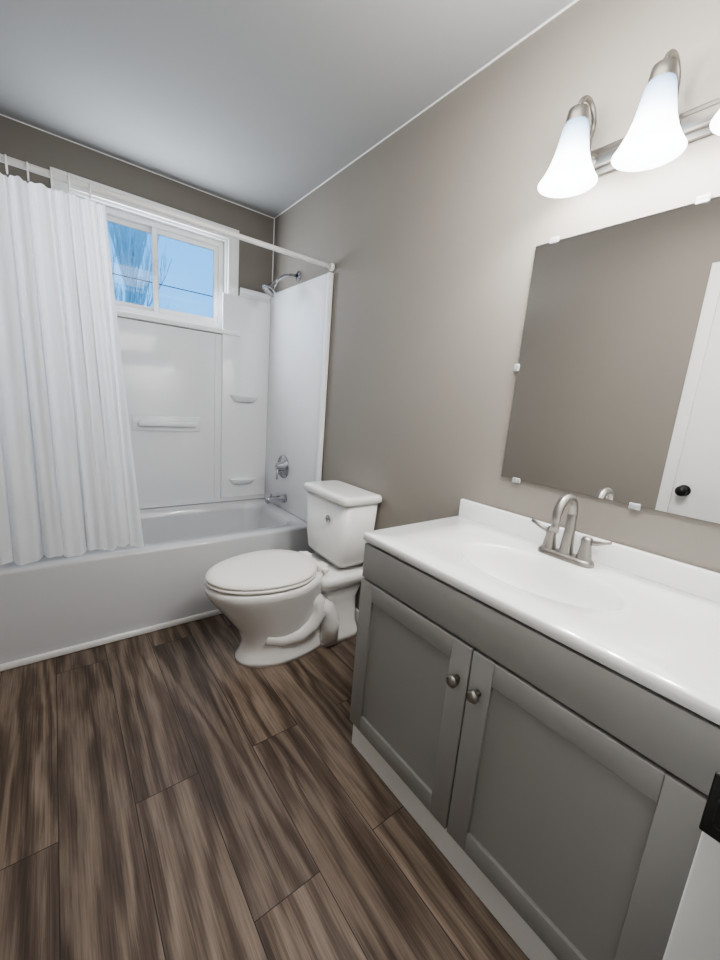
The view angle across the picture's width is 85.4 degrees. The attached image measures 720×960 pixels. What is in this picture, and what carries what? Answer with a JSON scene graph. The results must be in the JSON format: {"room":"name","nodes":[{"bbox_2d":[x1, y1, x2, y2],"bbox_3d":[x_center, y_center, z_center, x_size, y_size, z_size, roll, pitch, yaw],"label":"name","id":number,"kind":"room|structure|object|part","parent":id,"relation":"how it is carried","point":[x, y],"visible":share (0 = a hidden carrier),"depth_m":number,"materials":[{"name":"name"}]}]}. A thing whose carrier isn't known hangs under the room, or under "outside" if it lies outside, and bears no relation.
{"room":"bathroom","nodes":[
{"label":"bathroom","id":0,"kind":"room"},
{"bbox_2d":[0,115,273,334],"bbox_3d":[-1.330,-0.588,2.485,1.550,2.406,0.120,-4,14,-37],"label":"wall","id":1,"kind":"structure","parent":0,"point":[28,144],"depth_m":2.20,"materials":[{"name":"paint"}]},
{"bbox_2d":[0,114,272,217],"bbox_3d":[-1.204,-1.749,2.200,1.530,0.005,0.006,-4,14,-37],"label":"trim","id":2,"kind":"structure","parent":1,"relation":"attached to","point":[0,114],"depth_m":2.13,"materials":[{"name":"white"}]},
{"bbox_2d":[50,167,240,336],"bbox_3d":[-1.227,-1.286,2.351,0.990,0.660,0.169,-4,14,-37],"label":"window","id":3,"kind":"structure","parent":1,"relation":"in","point":[154,229],"depth_m":2.39,"materials":[{"name":"white plastic"}]},
{"bbox_2d":[272,219,274,280],"bbox_3d":[-0.606,-1.554,2.721,0.006,0.489,0.006,-4,14,-37],"label":"trim","id":4,"kind":"structure","parent":1,"relation":"attached to","point":[273,251],"depth_m":2.71,"materials":[{"name":"white"}]},
{"bbox_2d":[0,154,334,564],"bbox_3d":[-0.843,-0.426,1.866,1.542,1.508,0.139,-4,14,-37],"label":"shower curtain","id":5,"kind":"object","parent":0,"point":[68,486],"visible":1,"depth_m":1.57,"materials":[{"name":"white fabric"}]},
{"bbox_2d":[0,613,528,959],"bbox_3d":[0.181,0.954,1.647,2.990,0.050,3.860,-4,14,-37],"label":"floor","id":6,"kind":"structure","parent":0,"point":[193,790],"depth_m":1.12,"materials":[{"name":"brown wood"}]},
{"bbox_2d":[0,271,333,671],"bbox_3d":[-1.066,-0.295,2.169,1.546,1.997,0.798,-4,14,-37],"label":"bathtub","id":7,"kind":"object","parent":6,"relation":"on","point":[227,435],"visible":0.75,"depth_m":2.46,"materials":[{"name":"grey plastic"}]},
{"bbox_2d":[204,480,381,667],"bbox_3d":[-0.341,0.440,1.897,0.804,0.776,0.434,-4,14,-37],"label":"toilet","id":8,"kind":"object","parent":6,"relation":"on","point":[276,607],"visible":1,"depth_m":1.83,"materials":[{"name":"white ceramic"}]},
{"bbox_2d":[350,493,719,959],"bbox_3d":[0.445,0.540,1.109,0.532,1.009,0.902,-4,14,-37],"label":"bathroom vanity","id":9,"kind":"object","parent":6,"relation":"on","point":[535,713],"visible":1,"depth_m":0.87,"materials":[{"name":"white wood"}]},
{"bbox_2d":[0,0,573,217],"bbox_3d":[0.374,-1.448,1.173,2.990,0.050,3.860,-4,14,-37],"label":"ceiling","id":10,"kind":"structure","parent":0,"point":[273,108],"depth_m":1.50,"materials":[{"name":"paint"}]},
{"bbox_2d":[273,0,719,609],"bbox_3d":[0.464,-0.260,1.554,0.120,2.406,3.860,-4,14,-37],"label":"wall","id":11,"kind":"structure","parent":0,"point":[429,230],"depth_m":1.46,"materials":[{"name":"paint"}]},
{"bbox_2d":[355,607,358,624],"bbox_3d":[0.027,0.777,2.108,0.013,0.095,1.039,-4,14,-37],"label":"baseboard","id":12,"kind":"structure","parent":11,"relation":"attached to","point":[356,614],"depth_m":2.15,"materials":[{"name":"white"}]},
{"bbox_2d":[273,0,578,218],"bbox_3d":[0.508,-1.431,1.284,0.006,0.005,3.617,-4,14,-37],"label":"trim","id":13,"kind":"structure","parent":11,"relation":"attached to","point":[508,49],"depth_m":1.47,"materials":[{"name":"white"}]},
{"bbox_2d":[501,193,719,523],"bbox_3d":[0.718,-0.326,1.108,0.010,0.782,0.612,-4,14,-37],"label":"mirror","id":14,"kind":"object","parent":11,"relation":"attached to","point":[616,396],"visible":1,"depth_m":1.08,"materials":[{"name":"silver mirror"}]},
{"bbox_2d":[537,49,719,197],"bbox_3d":[0.708,-0.881,0.914,0.198,0.224,0.524,-4,14,-37],"label":"sconce","id":15,"kind":"object","parent":11,"relation":"attached to","point":[661,131],"visible":1,"depth_m":0.96,"materials":[{"name":"white glass"}]},
{"bbox_3d":[0.571,-0.881,1.051,0.148,0.150,0.148,-4,14,-37],"label":"lamp shade","id":16,"kind":"part","parent":15,"relation":"part of","materials":[{"name":"white glass"}]},
{"bbox_3d":[0.685,-0.844,0.906,0.148,0.150,0.148,-4,14,-37],"label":"lamp shade","id":17,"kind":"part","parent":15,"relation":"part of","materials":[{"name":"white glass"}]},
{"bbox_3d":[0.799,-0.806,0.761,0.148,0.150,0.148,-4,14,-37],"label":"lamp shade","id":18,"kind":"part","parent":15,"relation":"part of","materials":[{"name":"white glass"}]},
{"bbox_2d":[663,772,719,959],"bbox_3d":[0.666,0.150,0.528,0.842,2.008,0.100,-4,14,-37],"label":"entry door","id":19,"kind":"structure","parent":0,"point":[695,933],"depth_m":0.35,"materials":[{"name":"white paint"}]},
{"label":"outside","id":20,"kind":"structure","parent":0,"visible":0},
{"bbox_3d":[-25.404,-4.534,34.716,80.000,0.100,79.500,-4,14,-37],"label":"ground","id":21,"kind":"structure","parent":20,"visible":0},
{"bbox_2d":[107,222,212,308],"bbox_3d":[-7.287,-5.482,11.054,12.000,13.740,4.519,-4,14,-37],"label":"tree","id":22,"kind":"object","parent":21,"relation":"on","point":[130,286],"depth_m":11.79,"materials":[{"name":"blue plant"}]}
]}

